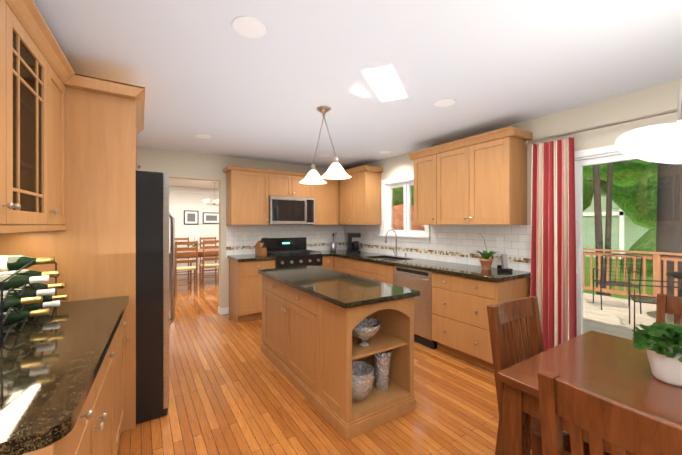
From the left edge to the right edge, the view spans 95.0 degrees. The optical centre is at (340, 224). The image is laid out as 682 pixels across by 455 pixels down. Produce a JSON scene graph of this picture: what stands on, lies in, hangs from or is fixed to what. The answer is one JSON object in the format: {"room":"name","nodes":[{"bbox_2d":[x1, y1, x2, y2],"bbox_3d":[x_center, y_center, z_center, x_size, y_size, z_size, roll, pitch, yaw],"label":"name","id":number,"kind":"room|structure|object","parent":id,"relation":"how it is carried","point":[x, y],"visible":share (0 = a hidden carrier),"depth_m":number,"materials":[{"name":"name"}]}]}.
{"room":"kitchen","nodes":[
{"label":"kitchen","id":0,"kind":"room"},
{"bbox_2d":[169,186,217,270],"bbox_3d":[-4.201,0.156,8.988,4.035,2.460,0.210,0,0,-33],"label":"wall","id":1,"kind":"structure","parent":0,"point":[181,199],"depth_m":8.91,"materials":[{"name":"white paint"}]},
{"bbox_2d":[184,210,198,224],"bbox_3d":[-4.260,-0.214,8.890,0.380,0.400,0.030,0,0,-33],"label":"picture frame","id":2,"kind":"object","parent":1,"relation":"attached to","point":[191,217],"depth_m":8.88,"materials":[{"name":"black"}]},
{"bbox_2d":[177,268,217,273],"bbox_3d":[-4.179,1.336,8.954,4.035,0.100,0.014,0,0,-33],"label":"baseboard","id":3,"kind":"structure","parent":1,"relation":"attached to","point":[182,272],"depth_m":8.92,"materials":[{"name":"white"}]},
{"bbox_2d":[203,212,218,223],"bbox_3d":[-3.806,-0.204,9.181,0.480,0.330,0.030,0,0,-33],"label":"picture frame","id":4,"kind":"object","parent":1,"relation":"attached to","point":[208,217],"depth_m":9.15,"materials":[{"name":"black"}]},
{"bbox_2d":[218,189,218,256],"bbox_3d":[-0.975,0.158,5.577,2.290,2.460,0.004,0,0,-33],"label":"wall","id":5,"kind":"structure","parent":0,"point":[218,189],"depth_m":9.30,"materials":[{"name":"white paint"}]},
{"bbox_2d":[218,306,228,312],"bbox_3d":[-0.984,1.338,5.577,2.304,0.100,0.017,0,0,-33],"label":"baseboard","id":6,"kind":"structure","parent":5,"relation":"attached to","point":[222,311],"depth_m":4.86,"materials":[{"name":"white"}]},
{"bbox_2d":[137,146,327,307],"bbox_3d":[-1.671,0.159,5.045,4.035,2.460,0.140,0,0,-33],"label":"wall","id":7,"kind":"structure","parent":0,"point":[186,165],"depth_m":4.81,"materials":[{"name":"beige paint"}]},
{"bbox_2d":[223,166,270,224],"bbox_3d":[-1.464,-0.433,4.898,0.575,0.865,0.328,0,0,-33],"label":"upper cabinet","id":8,"kind":"object","parent":7,"relation":"attached to","point":[248,190],"depth_m":4.76,"materials":[{"name":"brown wood"}]},
{"bbox_2d":[226,225,343,256],"bbox_3d":[-0.867,0.247,5.473,2.201,0.494,0.008,0,0,-33],"label":"backsplash","id":9,"kind":"structure","parent":7,"relation":"attached to","point":[236,244],"depth_m":5.36,"materials":[{"name":"tile"}]},
{"bbox_2d":[433,235,436,243],"bbox_3d":[1.260,0.189,4.193,0.005,0.116,0.072,0,0,-33],"label":"wall outlet plate","id":10,"kind":"object","parent":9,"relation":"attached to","point":[434,236],"depth_m":4.18,"materials":[{"name":"white plastic"}]},
{"bbox_2d":[497,237,502,247],"bbox_3d":[1.746,0.190,3.436,0.005,0.116,0.072,0,0,-33],"label":"wall outlet plate","id":11,"kind":"object","parent":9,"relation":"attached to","point":[499,242],"depth_m":3.43,"materials":[{"name":"white plastic"}]},
{"bbox_2d":[271,170,310,197],"bbox_3d":[-0.894,-0.661,5.264,0.780,0.409,0.328,0,0,-33],"label":"upper cabinet","id":12,"kind":"object","parent":7,"relation":"attached to","point":[283,183],"depth_m":5.09,"materials":[{"name":"brown wood"}]},
{"bbox_2d":[269,196,314,223],"bbox_3d":[-0.862,-0.233,5.215,0.774,0.441,0.440,0,0,-33],"label":"microwave","id":13,"kind":"object","parent":12,"relation":"attached to","point":[291,210],"visible":0.94,"depth_m":5.05,"materials":[{"name":"silver metal"}]},
{"bbox_2d":[305,175,338,224],"bbox_3d":[-0.317,-0.434,5.592,0.545,0.865,0.399,0,0,-33],"label":"upper cabinet","id":14,"kind":"object","parent":7,"relation":"attached to","point":[326,196],"depth_m":5.49,"materials":[{"name":"brown wood"}]},
{"bbox_2d":[116,272,531,454],"bbox_3d":[-1.023,1.420,3.620,4.765,0.060,12.680,0,0,-33],"label":"floor","id":15,"kind":"structure","parent":0,"point":[233,390],"depth_m":2.38,"materials":[{"name":"brown wood"}]},
{"bbox_2d":[0,0,144,431],"bbox_3d":[-1.506,0.229,1.643,0.815,2.325,2.776,0,0,-33],"label":"tall cabinet","id":16,"kind":"object","parent":15,"relation":"on","point":[68,152],"visible":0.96,"depth_m":1.94,"materials":[{"name":"brown wood"}]},
{"bbox_2d":[21,316,124,454],"bbox_3d":[-1.197,0.954,1.061,0.689,0.876,1.119,0,0,-33],"label":"base cabinet","id":17,"kind":"object","parent":15,"relation":"on","point":[96,429],"depth_m":1.38,"materials":[{"name":"brown wood"}]},
{"bbox_2d":[0,295,128,454],"bbox_3d":[-1.310,0.496,1.261,0.715,0.038,1.579,0,0,-33],"label":"countertop","id":18,"kind":"structure","parent":17,"relation":"on","point":[51,363],"depth_m":1.05,"materials":[{"name":"stone"}]},
{"bbox_2d":[0,255,67,345],"bbox_3d":[-1.586,0.311,1.500,0.342,0.330,0.728,0,0,-33],"label":"wine rack","id":19,"kind":"object","parent":18,"relation":"on","point":[24,294],"visible":1,"depth_m":1.48,"materials":[{"name":"green glass"}]},
{"bbox_2d":[136,170,174,423],"bbox_3d":[-1.825,0.505,2.446,0.907,1.770,0.900,0,0,-33],"label":"refrigerator","id":20,"kind":"object","parent":15,"relation":"on","point":[153,320],"visible":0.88,"depth_m":2.23,"materials":[{"name":"black metal"}]},
{"bbox_2d":[175,240,197,291],"bbox_3d":[-3.347,0.862,6.728,0.460,1.053,0.479,0,0,-33],"label":"chair","id":21,"kind":"object","parent":15,"relation":"on","point":[195,268],"depth_m":6.61,"materials":[{"name":"brown wood"}]},
{"bbox_2d":[169,248,218,280],"bbox_3d":[-3.346,1.007,7.892,1.900,0.760,1.000,0,0,-33],"label":"table","id":22,"kind":"object","parent":15,"relation":"on","point":[200,252],"visible":0.15,"depth_m":7.42,"materials":[{"name":"brown wood"}]},
{"bbox_2d":[187,230,218,250],"bbox_3d":[-3.321,0.367,7.836,0.956,0.518,0.311,0,0,-39],"label":"centerpiece","id":23,"kind":"object","parent":22,"relation":"on","point":[192,232],"visible":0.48,"depth_m":7.59,"materials":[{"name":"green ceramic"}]},
{"bbox_2d":[199,238,218,286],"bbox_3d":[-3.021,0.862,7.293,0.460,1.053,0.479,0,0,-33],"label":"chair","id":24,"kind":"object","parent":15,"relation":"on","point":[206,240],"depth_m":7.17,"materials":[{"name":"brown wood"}]},
{"bbox_2d":[229,259,274,321],"bbox_3d":[-1.369,0.951,4.788,0.535,0.876,0.617,0,0,-33],"label":"base cabinet","id":25,"kind":"object","parent":15,"relation":"on","point":[245,290],"depth_m":4.51,"materials":[{"name":"brown wood"}]},
{"bbox_2d":[227,254,275,261],"bbox_3d":[-1.372,0.494,4.766,0.558,0.038,0.633,0,0,-33],"label":"countertop","id":26,"kind":"structure","parent":25,"relation":"on","point":[248,257],"depth_m":4.57,"materials":[{"name":"stone"}]},
{"bbox_2d":[255,237,267,255],"bbox_3d":[-1.239,0.334,4.910,0.215,0.279,0.100,0,0,37],"label":"knife block","id":27,"kind":"object","parent":26,"relation":"on","point":[260,248],"visible":1,"depth_m":4.89,"materials":[{"name":"brown wood"}]},
{"bbox_2d":[264,237,322,267],"bbox_3d":[-0.782,0.804,5.091,0.772,1.170,0.719,0,0,-33],"label":"range","id":28,"kind":"object","parent":15,"relation":"on","point":[289,252],"visible":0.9,"depth_m":5.03,"materials":[{"name":"black metal"}]},
{"bbox_2d":[260,275,387,414],"bbox_3d":[-0.250,0.962,3.044,0.614,0.856,1.352,0,0,-33],"label":"base cabinet","id":29,"kind":"object","parent":15,"relation":"on","point":[311,350],"depth_m":2.43,"materials":[{"name":"brown wood"}]},
{"bbox_2d":[258,266,419,308],"bbox_3d":[-0.161,0.514,2.904,0.679,0.037,1.755,0,0,-33],"label":"countertop","id":30,"kind":"structure","parent":29,"relation":"on","point":[343,290],"depth_m":2.52,"materials":[{"name":"stone"}]},
{"bbox_2d":[352,361,376,400],"bbox_3d":[0.119,1.147,2.274,0.248,0.215,0.248,0,0,12],"label":"bowl","id":31,"kind":"object","parent":29,"relation":"in","point":[372,374],"depth_m":2.20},
{"bbox_2d":[352,317,380,354],"bbox_3d":[0.168,0.802,2.316,0.258,0.165,0.258,0,0,12],"label":"bowl","id":32,"kind":"object","parent":29,"relation":"in","point":[361,333],"depth_m":2.25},
{"bbox_2d":[372,349,392,390],"bbox_3d":[0.316,1.104,2.411,0.164,0.300,0.164,0,0,36],"label":"vase","id":33,"kind":"object","parent":29,"relation":"in","point":[383,378],"depth_m":2.36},
{"bbox_2d":[322,256,332,269],"bbox_3d":[-0.390,0.951,5.417,0.231,0.876,0.617,0,0,-33],"label":"base cabinet","id":34,"kind":"object","parent":15,"relation":"on","point":[327,260],"depth_m":5.17,"materials":[{"name":"brown wood"}]},
{"bbox_2d":[315,251,333,256],"bbox_3d":[-0.391,0.494,5.383,0.188,0.038,0.655,0,0,-33],"label":"countertop","id":35,"kind":"structure","parent":34,"relation":"on","point":[324,253],"depth_m":5.21,"materials":[{"name":"stone"}]},
{"bbox_2d":[334,256,389,273],"bbox_3d":[0.313,0.951,5.115,0.617,0.876,0.642,0,0,-33],"label":"base cabinet","id":36,"kind":"object","parent":15,"relation":"on","point":[344,265],"depth_m":4.74,"materials":[{"name":"brown wood"}]},
{"bbox_2d":[322,250,530,281],"bbox_3d":[0.733,0.584,4.429,0.635,0.218,3.475,0,0,-33],"label":"countertop","id":37,"kind":"structure","parent":36,"relation":"on","point":[492,274],"depth_m":3.59,"materials":[{"name":"stone"}]},
{"bbox_2d":[330,232,336,250],"bbox_3d":[-0.138,0.298,5.708,0.121,0.350,0.120,0,0,-33],"label":"utensil crock","id":38,"kind":"object","parent":37,"relation":"on","point":[333,246],"visible":1,"depth_m":5.67,"materials":[{"name":"silver metal"}]},
{"bbox_2d":[346,233,361,252],"bbox_3d":[0.234,0.306,5.434,0.256,0.335,0.180,0,0,-8],"label":"coffee maker","id":39,"kind":"object","parent":37,"relation":"on","point":[352,246],"visible":1,"depth_m":5.35,"materials":[{"name":"black plastic"}]},
{"bbox_2d":[385,229,406,257],"bbox_3d":[0.799,0.269,4.603,0.241,0.410,0.284,0,0,-33],"label":"faucet","id":40,"kind":"object","parent":37,"relation":"on","point":[396,254],"visible":1,"depth_m":4.69,"materials":[{"name":"silver metal"}]},
{"bbox_2d":[476,238,496,269],"bbox_3d":[1.559,0.284,3.380,0.329,0.382,0.322,0,0,-33],"label":"orchid pot","id":41,"kind":"object","parent":37,"relation":"on","point":[486,262],"visible":1,"depth_m":3.33,"materials":[{"name":"brown ceramic"}]},
{"bbox_2d":[497,254,512,271],"bbox_3d":[1.692,0.385,3.249,0.100,0.180,0.150,0,0,-3],"label":"cordless phone","id":42,"kind":"object","parent":37,"relation":"on","point":[503,267],"visible":0.98,"depth_m":3.22,"materials":[{"name":"black"}]},
{"bbox_2d":[350,268,393,284],"bbox_3d":[0.675,1.049,4.551,0.617,0.681,0.941,0,0,-33],"label":"base cabinet","id":43,"kind":"object","parent":15,"relation":"on","point":[386,275],"depth_m":4.22,"materials":[{"name":"brown wood"}]},
{"bbox_2d":[394,266,436,348],"bbox_3d":[1.074,0.955,3.880,0.655,0.870,0.612,0,0,-33],"label":"dishwasher","id":44,"kind":"object","parent":15,"relation":"on","point":[418,280],"visible":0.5,"depth_m":3.61,"materials":[{"name":"silver metal"}]},
{"bbox_2d":[432,272,530,371],"bbox_3d":[1.469,0.952,3.313,0.618,0.876,0.760,0,0,-33],"label":"base cabinet","id":45,"kind":"object","parent":15,"relation":"on","point":[460,323],"depth_m":3.10,"materials":[{"name":"brown wood"}]},
{"bbox_2d":[487,295,610,454],"bbox_3d":[1.054,0.899,1.471,0.430,0.985,0.539,0,0,-33],"label":"chair","id":46,"kind":"object","parent":15,"relation":"on","point":[502,317],"visible":0.5,"depth_m":1.61,"materials":[{"name":"brown wood"}]},
{"bbox_2d":[497,330,681,454],"bbox_3d":[1.589,1.012,0.823,0.990,0.760,1.870,0,0,-33],"label":"dining table","id":47,"kind":"object","parent":15,"relation":"on","point":[615,368],"visible":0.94,"depth_m":1.30,"materials":[{"name":"brown wood"}]},
{"bbox_2d":[628,322,681,386],"bbox_3d":[1.349,0.517,1.265,0.264,0.227,0.279,0,0,-33],"label":"potted plant","id":48,"kind":"object","parent":47,"relation":"on","point":[661,343],"visible":1,"depth_m":1.25,"materials":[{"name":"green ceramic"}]},
{"bbox_2d":[537,369,681,454],"bbox_3d":[0.876,0.899,0.823,0.539,0.985,0.430,0,0,-33],"label":"dining chair","id":49,"kind":"object","parent":15,"relation":"on","point":[622,429],"visible":1,"depth_m":0.76,"materials":[{"name":"brown wood"}]},
{"bbox_2d":[656,293,681,324],"bbox_3d":[1.784,0.898,1.536,0.539,0.985,0.430,0,0,-33],"label":"dining chair","id":50,"kind":"object","parent":15,"relation":"on","point":[666,304],"visible":0.21,"depth_m":1.80,"materials":[{"name":"brown wood"}]},
{"bbox_2d":[33,0,681,188],"bbox_3d":[-1.023,-1.120,3.619,4.765,0.100,12.680,0,0,-33],"label":"ceiling","id":51,"kind":"structure","parent":0,"point":[376,76],"depth_m":2.08,"materials":[{"name":"white paint"}]},
{"bbox_2d":[195,134,210,138],"bbox_3d":[-1.657,-1.067,3.759,0.183,0.006,0.183,0,0,12],"label":"recessed light","id":52,"kind":"object","parent":51,"relation":"in","point":[204,136],"depth_m":3.75,"materials":[{"name":"white"}]},
{"bbox_2d":[203,182,218,205],"bbox_3d":[-3.172,-0.775,7.884,0.554,0.595,0.577,0,0,-33],"label":"chandelier","id":53,"kind":"object","parent":51,"relation":"hanging from","point":[205,201],"visible":0.73,"depth_m":7.85,"materials":[{"name":"silver metal"}]},
{"bbox_2d":[231,16,266,37],"bbox_3d":[-0.495,-1.066,1.688,0.183,0.006,0.183,0,0,12],"label":"recessed light","id":54,"kind":"object","parent":51,"relation":"in","point":[249,27],"depth_m":1.67,"materials":[{"name":"white"}]},
{"bbox_2d":[299,106,350,184],"bbox_3d":[-0.158,-0.740,2.867,0.270,0.660,0.690,0,0,-33],"label":"pendant light","id":55,"kind":"object","parent":51,"relation":"hanging from","point":[335,171],"visible":1,"depth_m":2.82,"materials":[{"name":"white glass"}]},
{"bbox_2d":[379,150,390,153],"bbox_3d":[0.640,-1.067,4.567,0.183,0.006,0.183,0,0,12],"label":"recessed light","id":56,"kind":"object","parent":51,"relation":"in","point":[384,151],"depth_m":4.52,"materials":[{"name":"white"}]},
{"bbox_2d":[434,98,455,106],"bbox_3d":[0.905,-1.066,2.729,0.183,0.006,0.183,0,0,12],"label":"recessed light","id":57,"kind":"object","parent":51,"relation":"in","point":[446,102],"depth_m":2.71,"materials":[{"name":"white plastic"}]},
{"bbox_2d":[615,80,681,163],"bbox_3d":[1.399,-0.651,1.121,0.603,0.834,0.601,0,0,-33],"label":"pendant light","id":58,"kind":"object","parent":51,"relation":"hanging from","point":[661,143],"visible":1,"depth_m":1.15,"materials":[{"name":"white glass"}]},
{"bbox_2d":[346,79,681,242],"bbox_3d":[0.923,0.159,4.868,0.140,2.460,12.680,0,0,-33],"label":"wall","id":59,"kind":"structure","parent":0,"point":[652,100],"depth_m":2.73,"materials":[{"name":"beige paint"}]},
{"bbox_2d":[339,166,382,224],"bbox_3d":[0.281,-0.469,5.371,0.393,0.936,0.799,0,0,-33],"label":"upper cabinet","id":60,"kind":"object","parent":59,"relation":"attached to","point":[360,194],"depth_m":5.11,"materials":[{"name":"brown wood"}]},
{"bbox_2d":[379,174,430,242],"bbox_3d":[0.985,-0.243,4.727,0.188,0.985,1.045,0,0,-33],"label":"window","id":61,"kind":"structure","parent":59,"relation":"in","point":[407,234],"depth_m":4.77,"materials":[{"name":"white wood"}]},
{"bbox_2d":[411,148,430,224],"bbox_3d":[1.204,-0.468,3.993,0.327,0.936,0.435,0,0,-33],"label":"upper cabinet","id":62,"kind":"object","parent":59,"relation":"attached to","point":[422,158],"depth_m":3.97,"materials":[{"name":"brown wood"}]},
{"bbox_2d":[344,225,530,271],"bbox_3d":[0.997,0.248,4.615,0.008,0.494,3.464,0,0,-33],"label":"backsplash","id":63,"kind":"structure","parent":59,"relation":"attached to","point":[462,244],"depth_m":3.84,"materials":[{"name":"tile"}]},
{"bbox_2d":[431,126,530,224],"bbox_3d":[1.513,-0.468,3.512,0.327,0.936,0.951,0,0,-33],"label":"upper cabinet","id":64,"kind":"object","parent":59,"relation":"attached to","point":[480,179],"depth_m":3.27,"materials":[{"name":"brown wood"}]},
{"bbox_2d":[524,109,676,351],"bbox_3d":[2.599,0.264,1.993,0.143,2.223,2.750,0,0,-33],"label":"curtain","id":65,"kind":"object","parent":59,"relation":"hanging from","point":[553,254],"visible":0.94,"depth_m":2.90,"materials":[{"name":"red fabric"}]},
{"bbox_2d":[574,145,681,338],"bbox_3d":[2.655,0.361,2.139,0.173,2.060,1.955,0,0,-33],"label":"sliding glass door","id":66,"kind":"structure","parent":59,"relation":"attached to","point":[587,158],"depth_m":2.72,"materials":[{"name":"white"}]},
{"label":"outside","id":67,"kind":"structure","parent":0,"visible":0},
{"bbox_2d":[392,159,681,339],"bbox_3d":[9.879,-4.145,12.276,90.000,14.844,90.000,0,0,-33],"label":"garden","id":68,"kind":"object","parent":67,"point":[653,270],"depth_m":7.58,"materials":[{"name":"green plant"}]}
]}

